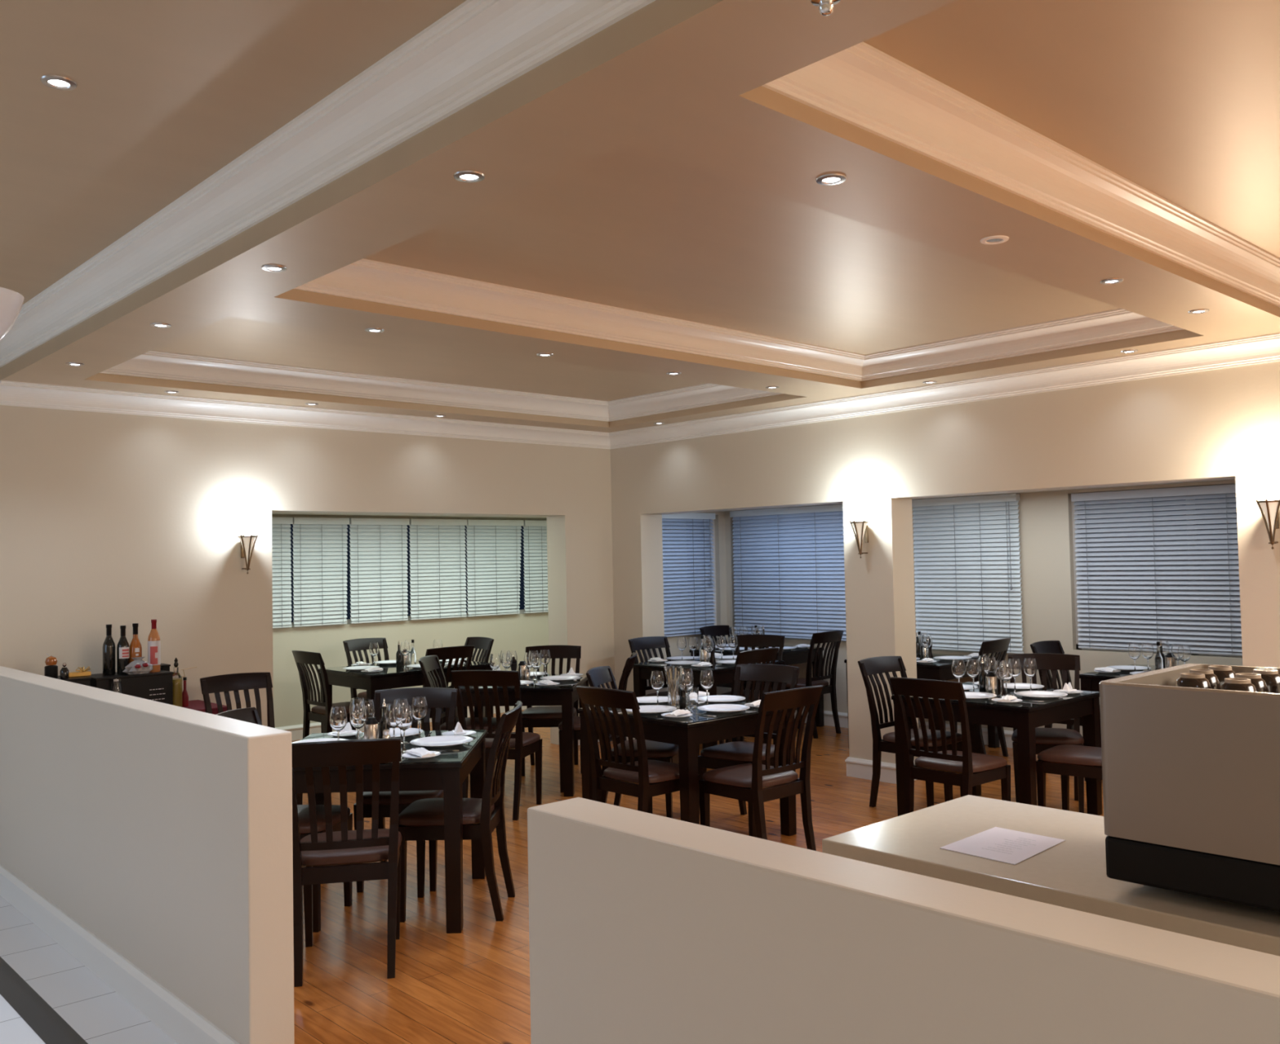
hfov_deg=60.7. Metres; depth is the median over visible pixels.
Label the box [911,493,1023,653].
blind
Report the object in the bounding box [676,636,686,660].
wine glass
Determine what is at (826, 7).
hanging lamp
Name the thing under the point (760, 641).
dining chair
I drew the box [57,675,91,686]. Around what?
gift box
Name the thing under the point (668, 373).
recessed light
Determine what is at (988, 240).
grille
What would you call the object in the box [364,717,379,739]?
steel canister
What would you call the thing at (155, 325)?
recessed light
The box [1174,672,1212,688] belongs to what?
coffee cup
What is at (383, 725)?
oil bottle
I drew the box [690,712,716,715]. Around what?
knife
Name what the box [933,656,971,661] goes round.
dinner plate
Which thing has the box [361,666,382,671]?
napkin
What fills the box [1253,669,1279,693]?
coffee cup
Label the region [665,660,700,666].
dinner plate
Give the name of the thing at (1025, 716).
dining table
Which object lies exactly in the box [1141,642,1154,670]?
wine glass
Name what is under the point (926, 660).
napkin
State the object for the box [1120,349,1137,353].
recessed light
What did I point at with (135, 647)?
wine bottle
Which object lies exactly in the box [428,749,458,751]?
knife
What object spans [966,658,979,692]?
wine glass
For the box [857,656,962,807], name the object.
dining chair
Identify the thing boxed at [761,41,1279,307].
trim
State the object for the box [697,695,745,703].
dinner plate
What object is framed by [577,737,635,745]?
baseboard
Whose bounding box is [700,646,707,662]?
steel canister
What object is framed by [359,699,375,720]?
wine glass
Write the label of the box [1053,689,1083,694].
plate
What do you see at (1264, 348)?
trim
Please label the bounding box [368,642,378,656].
bowl
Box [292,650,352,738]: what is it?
dining chair
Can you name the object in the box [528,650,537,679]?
wine glass
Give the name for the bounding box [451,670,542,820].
dining chair
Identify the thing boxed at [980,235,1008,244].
ceiling speaker
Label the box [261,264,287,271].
recessed light
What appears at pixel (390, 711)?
bowl
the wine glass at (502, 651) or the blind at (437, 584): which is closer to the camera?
the wine glass at (502, 651)
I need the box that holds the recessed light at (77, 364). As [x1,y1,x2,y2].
[65,362,84,366]
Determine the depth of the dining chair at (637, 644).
9.71 m
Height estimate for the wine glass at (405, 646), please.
0.215 m
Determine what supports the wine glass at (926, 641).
on the dining table at (941, 670)
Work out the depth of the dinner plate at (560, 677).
8.21 m
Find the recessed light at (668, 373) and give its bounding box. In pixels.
[666,372,681,374]
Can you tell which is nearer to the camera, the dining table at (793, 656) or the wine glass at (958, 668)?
the wine glass at (958, 668)
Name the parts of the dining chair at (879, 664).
leg, crest rail, rail, leg, seat frame, seat, leg, leg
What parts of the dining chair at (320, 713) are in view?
leg, crest rail, rail, leg, seat frame, seat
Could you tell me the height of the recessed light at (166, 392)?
0.006 m
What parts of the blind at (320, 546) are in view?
ladder cord, rail, ladder cord, ladder cord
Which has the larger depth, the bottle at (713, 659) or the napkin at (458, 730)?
the bottle at (713, 659)
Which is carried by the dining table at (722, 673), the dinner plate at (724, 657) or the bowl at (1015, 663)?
the dinner plate at (724, 657)
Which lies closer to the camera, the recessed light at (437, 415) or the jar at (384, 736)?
the jar at (384, 736)
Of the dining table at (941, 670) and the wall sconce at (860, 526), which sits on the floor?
the dining table at (941, 670)
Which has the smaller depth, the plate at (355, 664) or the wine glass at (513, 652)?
the wine glass at (513, 652)
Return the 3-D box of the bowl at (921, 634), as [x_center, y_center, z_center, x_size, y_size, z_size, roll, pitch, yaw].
[2.398,1.002,9.237,0.084,0.116,0.084,1,-3,-43]
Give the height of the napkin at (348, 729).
0.052 m
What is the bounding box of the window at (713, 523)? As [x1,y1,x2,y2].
[662,519,716,635]
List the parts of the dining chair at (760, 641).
leg, seat, crest rail, leg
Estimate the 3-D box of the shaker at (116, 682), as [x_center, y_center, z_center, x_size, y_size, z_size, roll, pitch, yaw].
[-3.232,1.082,6.758,0.067,0.230,0.067,1,-3,-43]
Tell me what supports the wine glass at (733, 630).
on the dining table at (793, 656)
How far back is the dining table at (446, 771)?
4.91 m
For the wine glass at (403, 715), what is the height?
0.215 m
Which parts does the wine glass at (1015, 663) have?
stem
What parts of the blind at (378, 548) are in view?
ladder cord, rail, ladder cord, ladder cord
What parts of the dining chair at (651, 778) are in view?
leg, crest rail, rail, seat frame, leg, seat, leg, leg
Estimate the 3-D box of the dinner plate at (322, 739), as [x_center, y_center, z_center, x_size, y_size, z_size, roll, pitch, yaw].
[-1.571,1.092,5.350,0.304,0.020,0.304,0,-2,-26]
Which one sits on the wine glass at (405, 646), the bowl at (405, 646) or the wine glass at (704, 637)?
the bowl at (405, 646)
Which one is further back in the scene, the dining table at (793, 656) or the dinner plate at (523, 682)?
the dining table at (793, 656)
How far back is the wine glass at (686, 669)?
6.67 m
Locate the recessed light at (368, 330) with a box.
[364,328,384,333]
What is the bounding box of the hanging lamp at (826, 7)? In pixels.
[809,0,840,16]
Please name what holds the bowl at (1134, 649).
on the wine glass at (1134, 649)
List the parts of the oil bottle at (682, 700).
bottle glass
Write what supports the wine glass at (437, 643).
on the dining table at (392, 676)
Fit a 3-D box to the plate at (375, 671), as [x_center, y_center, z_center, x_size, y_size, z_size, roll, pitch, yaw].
[-2.217,1.236,9.048,0.176,0.015,0.176,-2,-2,25]
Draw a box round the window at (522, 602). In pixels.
[275,524,548,626]
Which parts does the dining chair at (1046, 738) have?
leg, leg, crest rail, seat frame, seat, rail, leg, leg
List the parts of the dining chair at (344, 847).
leg, leg, rail, crest rail, seat frame, seat, leg, leg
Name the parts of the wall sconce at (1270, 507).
lamp shade, bulb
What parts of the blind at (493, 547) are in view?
ladder cord, rail, ladder cord, ladder cord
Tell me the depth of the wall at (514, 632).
11.09 m
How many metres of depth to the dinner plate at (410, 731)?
5.70 m
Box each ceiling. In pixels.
[0,0,466,304]
[0,0,1279,432]
[271,478,1235,518]
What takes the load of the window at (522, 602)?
in the wall at (514, 632)
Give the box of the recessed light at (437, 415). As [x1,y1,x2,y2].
[434,414,446,417]
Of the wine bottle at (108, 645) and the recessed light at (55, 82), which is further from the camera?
the wine bottle at (108, 645)
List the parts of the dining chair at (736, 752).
leg, seat, leg, seat frame, rail, crest rail, leg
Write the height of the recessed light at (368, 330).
0.006 m
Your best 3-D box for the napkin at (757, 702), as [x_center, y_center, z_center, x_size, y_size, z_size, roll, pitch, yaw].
[0.709,1.069,6.488,0.170,0.026,0.091,1,-3,-43]
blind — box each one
[271,516,293,628]
[292,517,349,626]
[349,518,409,623]
[408,519,466,620]
[466,519,524,617]
[522,520,548,613]
[662,512,715,637]
[729,504,846,640]
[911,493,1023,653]
[1071,484,1242,656]
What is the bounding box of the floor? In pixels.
[0,709,1103,1043]
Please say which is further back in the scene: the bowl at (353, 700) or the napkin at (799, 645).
the napkin at (799, 645)
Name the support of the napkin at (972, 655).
on the plate
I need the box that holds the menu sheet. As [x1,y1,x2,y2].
[939,826,1065,865]
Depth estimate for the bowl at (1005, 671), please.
6.66 m
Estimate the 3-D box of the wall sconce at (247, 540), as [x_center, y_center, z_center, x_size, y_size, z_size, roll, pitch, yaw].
[-2.782,0.197,7.746,0.132,0.343,0.160,1,-3,-43]
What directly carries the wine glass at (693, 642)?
on the dining table at (722, 673)
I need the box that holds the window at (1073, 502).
[1071,484,1242,657]
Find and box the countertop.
[822,795,1279,955]
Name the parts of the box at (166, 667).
lid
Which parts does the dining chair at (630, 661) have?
leg, seat, seat frame, leg, crest rail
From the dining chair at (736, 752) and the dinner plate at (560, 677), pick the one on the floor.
the dining chair at (736, 752)
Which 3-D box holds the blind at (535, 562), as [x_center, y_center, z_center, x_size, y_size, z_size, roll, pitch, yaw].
[-1.123,0.507,12.475,0.493,1.047,0.067,1,-3,-43]
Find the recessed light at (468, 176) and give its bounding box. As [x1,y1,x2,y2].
[453,170,484,182]
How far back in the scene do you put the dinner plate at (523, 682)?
7.94 m
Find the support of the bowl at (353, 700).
on the wine glass at (353, 700)
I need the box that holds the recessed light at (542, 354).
[536,352,553,356]
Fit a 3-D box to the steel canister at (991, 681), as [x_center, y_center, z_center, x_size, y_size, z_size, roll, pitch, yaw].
[2.208,1.009,6.872,0.074,0.143,0.074,-2,-2,30]
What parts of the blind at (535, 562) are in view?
ladder cord, rail, ladder cord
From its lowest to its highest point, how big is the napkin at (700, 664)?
0.026 m
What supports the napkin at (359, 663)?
on the plate at (355, 664)
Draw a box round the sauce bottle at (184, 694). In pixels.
[182,676,188,706]
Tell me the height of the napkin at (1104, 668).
0.026 m
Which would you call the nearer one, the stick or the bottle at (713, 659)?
the stick
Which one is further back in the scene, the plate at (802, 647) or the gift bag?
the plate at (802, 647)
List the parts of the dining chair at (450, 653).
leg, crest rail, leg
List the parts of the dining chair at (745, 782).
leg, seat, leg, seat frame, leg, rail, crest rail, leg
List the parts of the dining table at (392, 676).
leg, leg, glass, leg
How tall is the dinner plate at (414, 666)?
0.020 m
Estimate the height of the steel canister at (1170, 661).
0.143 m
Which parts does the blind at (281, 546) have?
ladder cord, rail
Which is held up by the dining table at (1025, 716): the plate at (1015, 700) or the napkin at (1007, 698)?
the plate at (1015, 700)
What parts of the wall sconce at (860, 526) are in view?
lamp shade, bulb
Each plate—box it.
[291,737,347,742]
[326,730,361,737]
[342,666,379,671]
[351,663,371,666]
[360,670,382,673]
[362,728,422,738]
[373,660,395,665]
[401,751,440,759]
[406,663,421,668]
[409,735,473,747]
[439,657,466,662]
[441,730,475,736]
[511,680,533,686]
[529,671,547,677]
[535,682,559,686]
[540,675,580,681]
[560,673,582,675]
[626,705,676,714]
[636,696,667,704]
[647,659,667,662]
[661,712,692,718]
[665,656,699,661]
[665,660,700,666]
[691,664,712,667]
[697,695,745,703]
[697,704,750,713]
[715,655,737,660]
[715,659,735,665]
[724,647,751,651]
[744,702,759,708]
[764,646,795,650]
[795,646,809,648]
[916,660,937,663]
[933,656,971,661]
[962,684,977,691]
[964,691,996,700]
[991,697,1022,703]
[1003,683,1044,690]
[1014,690,1067,698]
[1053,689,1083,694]
[1093,670,1117,673]
[1106,665,1151,671]
[1129,671,1145,674]
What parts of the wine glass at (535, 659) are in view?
stem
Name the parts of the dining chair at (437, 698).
leg, leg, seat frame, seat, crest rail, leg, leg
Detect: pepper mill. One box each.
[510,656,517,671]
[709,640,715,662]
[928,644,933,657]
[997,679,1005,693]
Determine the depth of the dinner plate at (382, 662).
9.81 m
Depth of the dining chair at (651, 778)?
5.97 m
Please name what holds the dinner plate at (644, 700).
on the dining table at (688, 732)
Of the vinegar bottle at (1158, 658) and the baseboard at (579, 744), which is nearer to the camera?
the vinegar bottle at (1158, 658)
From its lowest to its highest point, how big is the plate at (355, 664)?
0.015 m
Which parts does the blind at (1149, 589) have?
ladder cord, ladder cord, rail, ladder cord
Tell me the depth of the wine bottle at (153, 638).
7.03 m
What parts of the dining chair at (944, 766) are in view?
leg, crest rail, rail, leg, seat frame, seat, leg, leg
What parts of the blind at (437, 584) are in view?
ladder cord, rail, ladder cord, ladder cord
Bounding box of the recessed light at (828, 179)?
[815,173,846,185]
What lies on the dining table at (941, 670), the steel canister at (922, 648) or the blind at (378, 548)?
the steel canister at (922, 648)
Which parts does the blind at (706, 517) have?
rail, ladder cord, ladder cord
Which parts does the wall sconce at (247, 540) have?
bulb, lamp shade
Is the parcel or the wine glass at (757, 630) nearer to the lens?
the parcel
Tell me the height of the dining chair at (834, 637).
0.963 m
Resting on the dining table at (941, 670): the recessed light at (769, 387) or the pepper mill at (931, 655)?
the pepper mill at (931, 655)
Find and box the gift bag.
[123,657,152,675]
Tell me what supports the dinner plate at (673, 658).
on the dining table at (722, 673)
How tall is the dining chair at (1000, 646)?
0.963 m
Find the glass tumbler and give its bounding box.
[687,687,698,707]
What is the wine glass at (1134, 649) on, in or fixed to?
on the dining table at (1091, 681)
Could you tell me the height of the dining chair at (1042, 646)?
0.963 m
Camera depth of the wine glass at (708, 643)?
9.13 m
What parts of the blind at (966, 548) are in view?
ladder cord, rail, ladder cord, ladder cord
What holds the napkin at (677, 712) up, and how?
on the plate at (681, 716)
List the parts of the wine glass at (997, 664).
stem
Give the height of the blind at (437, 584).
1.047 m
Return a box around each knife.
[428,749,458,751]
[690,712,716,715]
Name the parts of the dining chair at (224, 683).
leg, crest rail, leg, leg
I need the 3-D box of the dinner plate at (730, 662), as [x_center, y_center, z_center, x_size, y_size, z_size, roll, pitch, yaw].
[0.785,1.178,9.162,0.304,0.020,0.304,1,-3,-43]
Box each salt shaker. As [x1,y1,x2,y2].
[382,728,390,738]
[524,669,528,680]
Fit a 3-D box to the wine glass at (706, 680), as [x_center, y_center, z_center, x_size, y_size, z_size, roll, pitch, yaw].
[0.403,0.998,6.571,0.084,0.215,0.084,1,-3,-43]
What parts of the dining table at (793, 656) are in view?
leg, glass, leg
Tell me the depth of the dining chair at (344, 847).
4.39 m
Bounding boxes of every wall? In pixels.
[0,404,614,744]
[0,666,294,1043]
[271,514,549,727]
[527,797,1279,1043]
[610,360,1279,764]
[664,480,1242,736]
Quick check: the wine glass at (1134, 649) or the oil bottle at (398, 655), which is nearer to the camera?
the wine glass at (1134, 649)
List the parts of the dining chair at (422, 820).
leg, leg, seat, seat frame, leg, rail, leg, crest rail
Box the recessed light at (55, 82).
[40,75,77,90]
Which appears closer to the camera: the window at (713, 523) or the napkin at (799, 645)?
the napkin at (799, 645)
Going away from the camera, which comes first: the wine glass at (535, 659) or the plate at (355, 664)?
the wine glass at (535, 659)
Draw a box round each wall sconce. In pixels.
[237,525,258,573]
[849,511,868,558]
[1255,487,1279,549]
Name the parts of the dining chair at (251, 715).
crest rail, leg, leg, seat, seat frame, leg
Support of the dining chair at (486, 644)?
on the floor
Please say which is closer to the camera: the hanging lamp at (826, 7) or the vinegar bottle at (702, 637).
the hanging lamp at (826, 7)
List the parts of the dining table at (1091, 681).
leg, glass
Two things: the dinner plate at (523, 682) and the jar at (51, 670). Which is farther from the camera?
the dinner plate at (523, 682)
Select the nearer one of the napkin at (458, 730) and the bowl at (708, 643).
the napkin at (458, 730)
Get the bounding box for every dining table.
[293,729,487,933]
[319,659,493,733]
[445,673,589,796]
[577,699,796,835]
[633,656,784,747]
[688,644,824,727]
[844,653,999,747]
[891,681,1102,816]
[1079,664,1155,781]
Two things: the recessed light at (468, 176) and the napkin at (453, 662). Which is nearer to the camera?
the recessed light at (468, 176)
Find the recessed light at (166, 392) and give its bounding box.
[164,391,179,393]
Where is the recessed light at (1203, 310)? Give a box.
[1187,308,1208,314]
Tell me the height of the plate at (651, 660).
0.015 m
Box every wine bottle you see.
[102,624,115,675]
[116,625,129,674]
[128,623,142,662]
[147,619,160,672]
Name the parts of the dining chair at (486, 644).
leg, leg, crest rail, leg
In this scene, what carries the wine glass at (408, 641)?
on the dining table at (392, 676)
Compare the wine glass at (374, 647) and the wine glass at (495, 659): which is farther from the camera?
the wine glass at (374, 647)
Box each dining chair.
[200,672,302,804]
[215,706,352,932]
[291,737,401,986]
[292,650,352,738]
[342,637,412,730]
[353,687,457,892]
[398,701,522,922]
[418,655,496,788]
[421,636,493,730]
[422,645,474,730]
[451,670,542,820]
[521,644,581,776]
[558,652,637,792]
[576,685,699,824]
[586,666,679,818]
[627,636,705,749]
[697,647,778,755]
[697,663,799,825]
[698,684,822,851]
[699,625,755,689]
[719,634,785,744]
[785,630,843,738]
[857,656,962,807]
[889,676,1010,813]
[928,638,1010,756]
[1008,653,1084,813]
[1030,640,1102,780]
[1035,669,1151,810]
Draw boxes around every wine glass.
[328,706,346,740]
[348,697,364,739]
[349,703,367,739]
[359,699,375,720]
[368,642,378,666]
[385,702,401,748]
[393,698,408,743]
[395,704,413,752]
[400,641,409,667]
[404,640,411,664]
[411,696,427,738]
[432,639,442,648]
[488,653,500,670]
[499,649,509,671]
[501,652,512,671]
[506,650,517,660]
[524,652,533,680]
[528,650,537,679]
[530,653,542,683]
[540,649,550,676]
[650,671,664,705]
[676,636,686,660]
[679,672,693,710]
[683,667,693,704]
[688,636,697,661]
[699,669,713,706]
[702,637,711,663]
[703,638,713,664]
[716,636,726,660]
[728,635,737,659]
[729,626,737,635]
[739,626,747,647]
[751,626,758,648]
[754,627,763,634]
[919,633,927,659]
[921,634,932,657]
[951,659,965,682]
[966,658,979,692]
[977,655,989,671]
[983,657,995,674]
[993,660,1005,696]
[998,662,1013,697]
[1008,658,1021,693]
[1023,657,1037,690]
[1128,643,1140,671]
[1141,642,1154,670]
[1155,640,1168,657]
[1171,644,1182,666]
[1177,644,1191,664]
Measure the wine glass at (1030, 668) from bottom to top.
0.215 m
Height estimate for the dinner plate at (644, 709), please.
0.020 m
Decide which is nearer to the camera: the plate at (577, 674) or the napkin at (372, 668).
the plate at (577, 674)
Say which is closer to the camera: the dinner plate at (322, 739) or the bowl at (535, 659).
the dinner plate at (322, 739)
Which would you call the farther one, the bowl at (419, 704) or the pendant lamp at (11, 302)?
the bowl at (419, 704)
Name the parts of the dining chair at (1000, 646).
leg, leg, crest rail, leg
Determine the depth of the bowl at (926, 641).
9.11 m
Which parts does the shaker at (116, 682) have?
lid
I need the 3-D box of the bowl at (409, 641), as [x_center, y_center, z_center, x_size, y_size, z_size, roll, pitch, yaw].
[-2.050,1.106,9.709,0.084,0.116,0.084,1,-3,-43]
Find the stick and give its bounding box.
[180,666,196,677]
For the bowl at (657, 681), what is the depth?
6.54 m
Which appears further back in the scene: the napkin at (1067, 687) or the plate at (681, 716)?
the napkin at (1067, 687)
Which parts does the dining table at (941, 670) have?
leg, glass, leg, leg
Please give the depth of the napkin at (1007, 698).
6.44 m
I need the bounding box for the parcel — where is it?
[68,666,91,677]
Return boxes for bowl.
[348,697,364,713]
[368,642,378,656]
[385,702,400,728]
[393,698,408,705]
[395,704,413,730]
[400,641,409,655]
[404,640,411,653]
[411,696,427,720]
[499,649,509,662]
[524,652,533,668]
[530,653,542,669]
[540,649,550,665]
[650,671,664,690]
[676,636,686,650]
[679,672,693,692]
[683,667,693,679]
[688,636,697,650]
[699,669,713,689]
[703,638,713,653]
[716,636,726,649]
[728,635,737,649]
[739,626,747,635]
[751,626,758,634]
[919,633,927,647]
[921,634,932,648]
[966,658,979,678]
[993,660,1005,679]
[998,662,1013,681]
[1008,658,1021,677]
[1023,657,1037,676]
[1128,643,1140,659]
[1141,642,1154,659]
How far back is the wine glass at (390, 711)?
5.25 m
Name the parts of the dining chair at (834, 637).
leg, seat, seat frame, leg, rail, crest rail, leg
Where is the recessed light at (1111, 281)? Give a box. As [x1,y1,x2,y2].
[1099,278,1123,284]
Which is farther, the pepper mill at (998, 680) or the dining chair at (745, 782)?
the pepper mill at (998, 680)
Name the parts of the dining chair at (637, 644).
leg, crest rail, seat, rail, leg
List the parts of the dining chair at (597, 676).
leg, crest rail, leg, seat, seat frame, leg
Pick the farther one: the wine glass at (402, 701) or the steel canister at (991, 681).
the steel canister at (991, 681)
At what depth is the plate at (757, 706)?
6.43 m
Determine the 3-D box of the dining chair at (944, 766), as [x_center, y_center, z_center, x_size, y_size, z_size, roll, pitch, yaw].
[1.771,1.351,6.216,0.576,0.963,0.456,1,-3,-42]
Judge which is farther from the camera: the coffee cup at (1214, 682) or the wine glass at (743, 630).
the wine glass at (743, 630)
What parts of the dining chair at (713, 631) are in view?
crest rail, seat frame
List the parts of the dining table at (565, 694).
leg, leg, glass, leg, leg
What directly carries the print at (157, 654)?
attached to the wine bottle at (153, 638)
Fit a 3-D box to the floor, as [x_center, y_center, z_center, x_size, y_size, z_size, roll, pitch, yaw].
[-0.567,1.877,4.769,12.180,0.102,12.600,1,-3,-43]
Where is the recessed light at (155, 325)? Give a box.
[150,323,171,328]
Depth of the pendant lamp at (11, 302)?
2.22 m
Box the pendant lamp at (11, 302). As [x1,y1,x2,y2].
[0,287,24,340]
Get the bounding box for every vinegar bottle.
[409,640,416,665]
[699,635,703,661]
[1155,641,1163,670]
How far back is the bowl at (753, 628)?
10.52 m
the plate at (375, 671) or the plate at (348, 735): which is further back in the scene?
the plate at (375, 671)
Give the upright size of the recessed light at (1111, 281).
0.006 m
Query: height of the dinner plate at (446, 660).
0.020 m
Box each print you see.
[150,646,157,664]
[155,652,159,657]
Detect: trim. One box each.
[0,0,655,367]
[0,332,1279,448]
[99,350,783,422]
[293,258,1185,381]
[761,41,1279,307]
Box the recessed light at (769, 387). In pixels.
[765,386,778,388]
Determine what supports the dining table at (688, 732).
on the floor
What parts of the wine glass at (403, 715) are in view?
stem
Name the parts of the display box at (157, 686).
lid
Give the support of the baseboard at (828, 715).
attached to the wall at (1045, 521)
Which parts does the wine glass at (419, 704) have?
stem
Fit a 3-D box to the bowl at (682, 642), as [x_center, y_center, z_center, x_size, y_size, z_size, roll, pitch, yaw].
[0.359,1.048,9.392,0.084,0.116,0.084,1,-3,-43]
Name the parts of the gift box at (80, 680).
lid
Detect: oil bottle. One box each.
[379,698,389,738]
[395,640,401,666]
[679,668,686,706]
[915,631,920,658]
[978,657,986,692]
[1160,640,1164,668]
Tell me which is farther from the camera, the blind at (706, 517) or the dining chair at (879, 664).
the blind at (706, 517)
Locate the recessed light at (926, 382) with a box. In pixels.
[922,381,937,383]
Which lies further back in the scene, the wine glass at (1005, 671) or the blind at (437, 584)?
the blind at (437, 584)
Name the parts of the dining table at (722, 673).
leg, glass, leg, leg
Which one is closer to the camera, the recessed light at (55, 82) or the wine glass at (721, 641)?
the recessed light at (55, 82)
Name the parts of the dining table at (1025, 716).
leg, leg, glass, leg, leg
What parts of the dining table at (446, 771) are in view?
leg, glass, leg, leg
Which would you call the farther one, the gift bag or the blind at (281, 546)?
the blind at (281, 546)
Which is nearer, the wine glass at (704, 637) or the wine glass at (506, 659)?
the wine glass at (506, 659)
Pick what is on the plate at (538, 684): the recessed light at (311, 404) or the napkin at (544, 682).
the napkin at (544, 682)
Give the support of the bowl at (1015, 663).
on the wine glass at (1015, 663)
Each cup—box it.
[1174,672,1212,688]
[1189,668,1220,689]
[1208,665,1235,684]
[1219,677,1257,692]
[1235,673,1269,693]
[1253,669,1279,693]
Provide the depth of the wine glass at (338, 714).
5.18 m
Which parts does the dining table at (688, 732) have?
leg, glass, leg, leg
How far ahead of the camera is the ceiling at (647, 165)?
4.15 m
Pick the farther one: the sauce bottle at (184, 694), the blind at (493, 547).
the blind at (493, 547)
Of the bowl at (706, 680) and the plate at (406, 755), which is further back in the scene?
the bowl at (706, 680)
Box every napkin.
[332,722,356,734]
[355,661,368,665]
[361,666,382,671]
[404,747,435,757]
[444,660,465,664]
[452,722,466,734]
[537,680,556,684]
[567,667,576,675]
[649,657,666,661]
[664,709,690,716]
[693,662,711,666]
[698,691,709,695]
[709,653,723,656]
[745,699,760,706]
[793,644,809,647]
[919,657,933,662]
[964,653,978,657]
[998,695,1017,702]
[1059,682,1076,692]
[1093,666,1120,671]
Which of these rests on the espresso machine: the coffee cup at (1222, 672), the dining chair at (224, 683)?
the coffee cup at (1222, 672)
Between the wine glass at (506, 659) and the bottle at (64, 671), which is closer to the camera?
the bottle at (64, 671)
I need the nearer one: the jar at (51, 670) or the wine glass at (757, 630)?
the jar at (51, 670)
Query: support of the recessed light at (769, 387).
in the ceiling at (647, 165)
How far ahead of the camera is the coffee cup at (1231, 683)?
1.98 m
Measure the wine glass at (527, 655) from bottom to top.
0.215 m
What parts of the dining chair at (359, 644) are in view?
leg, crest rail, seat, leg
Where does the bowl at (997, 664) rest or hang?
on the wine glass at (997, 664)
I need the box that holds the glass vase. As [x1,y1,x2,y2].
[663,666,682,708]
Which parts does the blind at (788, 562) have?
ladder cord, ladder cord, rail, ladder cord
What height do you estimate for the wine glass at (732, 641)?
0.215 m
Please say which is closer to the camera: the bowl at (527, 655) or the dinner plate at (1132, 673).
the dinner plate at (1132, 673)
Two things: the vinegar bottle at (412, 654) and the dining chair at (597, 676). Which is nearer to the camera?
the dining chair at (597, 676)
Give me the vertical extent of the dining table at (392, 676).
0.765 m
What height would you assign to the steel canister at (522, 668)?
0.143 m
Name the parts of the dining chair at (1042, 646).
leg, crest rail, leg, seat frame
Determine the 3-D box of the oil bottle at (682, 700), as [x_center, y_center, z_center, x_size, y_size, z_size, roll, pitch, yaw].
[0.260,0.998,6.624,0.050,0.226,0.049,1,-3,-43]
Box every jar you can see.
[44,653,57,679]
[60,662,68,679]
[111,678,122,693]
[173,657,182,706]
[382,734,390,738]
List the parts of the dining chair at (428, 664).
leg, crest rail, leg, rail, seat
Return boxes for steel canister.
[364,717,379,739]
[401,653,408,666]
[517,661,527,679]
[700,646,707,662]
[920,644,928,658]
[985,671,998,694]
[1164,653,1176,668]
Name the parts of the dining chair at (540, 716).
leg, leg, seat, seat frame, crest rail, leg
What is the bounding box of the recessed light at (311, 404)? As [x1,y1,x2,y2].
[304,403,318,405]
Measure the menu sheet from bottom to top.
0.002 m
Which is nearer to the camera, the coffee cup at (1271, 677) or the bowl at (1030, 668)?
the coffee cup at (1271, 677)
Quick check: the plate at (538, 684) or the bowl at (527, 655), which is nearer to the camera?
the plate at (538, 684)
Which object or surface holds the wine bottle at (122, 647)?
on the display box at (157, 686)
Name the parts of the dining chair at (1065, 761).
leg, leg, seat, seat frame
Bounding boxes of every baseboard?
[0,864,239,1043]
[275,706,537,740]
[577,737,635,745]
[794,708,1083,747]
[844,756,916,783]
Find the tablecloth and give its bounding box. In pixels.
[182,699,226,715]
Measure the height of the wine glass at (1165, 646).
0.215 m
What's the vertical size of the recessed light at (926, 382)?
0.006 m
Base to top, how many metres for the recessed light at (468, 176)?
0.006 m
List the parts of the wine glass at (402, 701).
stem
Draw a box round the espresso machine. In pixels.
[1099,663,1279,912]
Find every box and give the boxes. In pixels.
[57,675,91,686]
[88,670,173,705]
[160,663,170,671]
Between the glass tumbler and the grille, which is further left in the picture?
the glass tumbler
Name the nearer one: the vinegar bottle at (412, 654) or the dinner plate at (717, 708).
the dinner plate at (717, 708)
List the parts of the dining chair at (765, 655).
leg, crest rail, leg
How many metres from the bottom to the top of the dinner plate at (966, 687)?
0.020 m
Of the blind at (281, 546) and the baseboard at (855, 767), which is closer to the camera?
the baseboard at (855, 767)
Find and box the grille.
[986,238,1003,242]
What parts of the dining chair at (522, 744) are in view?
leg, crest rail, rail, seat frame, seat, leg, leg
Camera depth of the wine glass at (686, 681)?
6.42 m
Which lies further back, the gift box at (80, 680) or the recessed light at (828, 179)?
the gift box at (80, 680)
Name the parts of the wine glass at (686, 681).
stem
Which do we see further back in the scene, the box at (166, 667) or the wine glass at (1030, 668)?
the box at (166, 667)

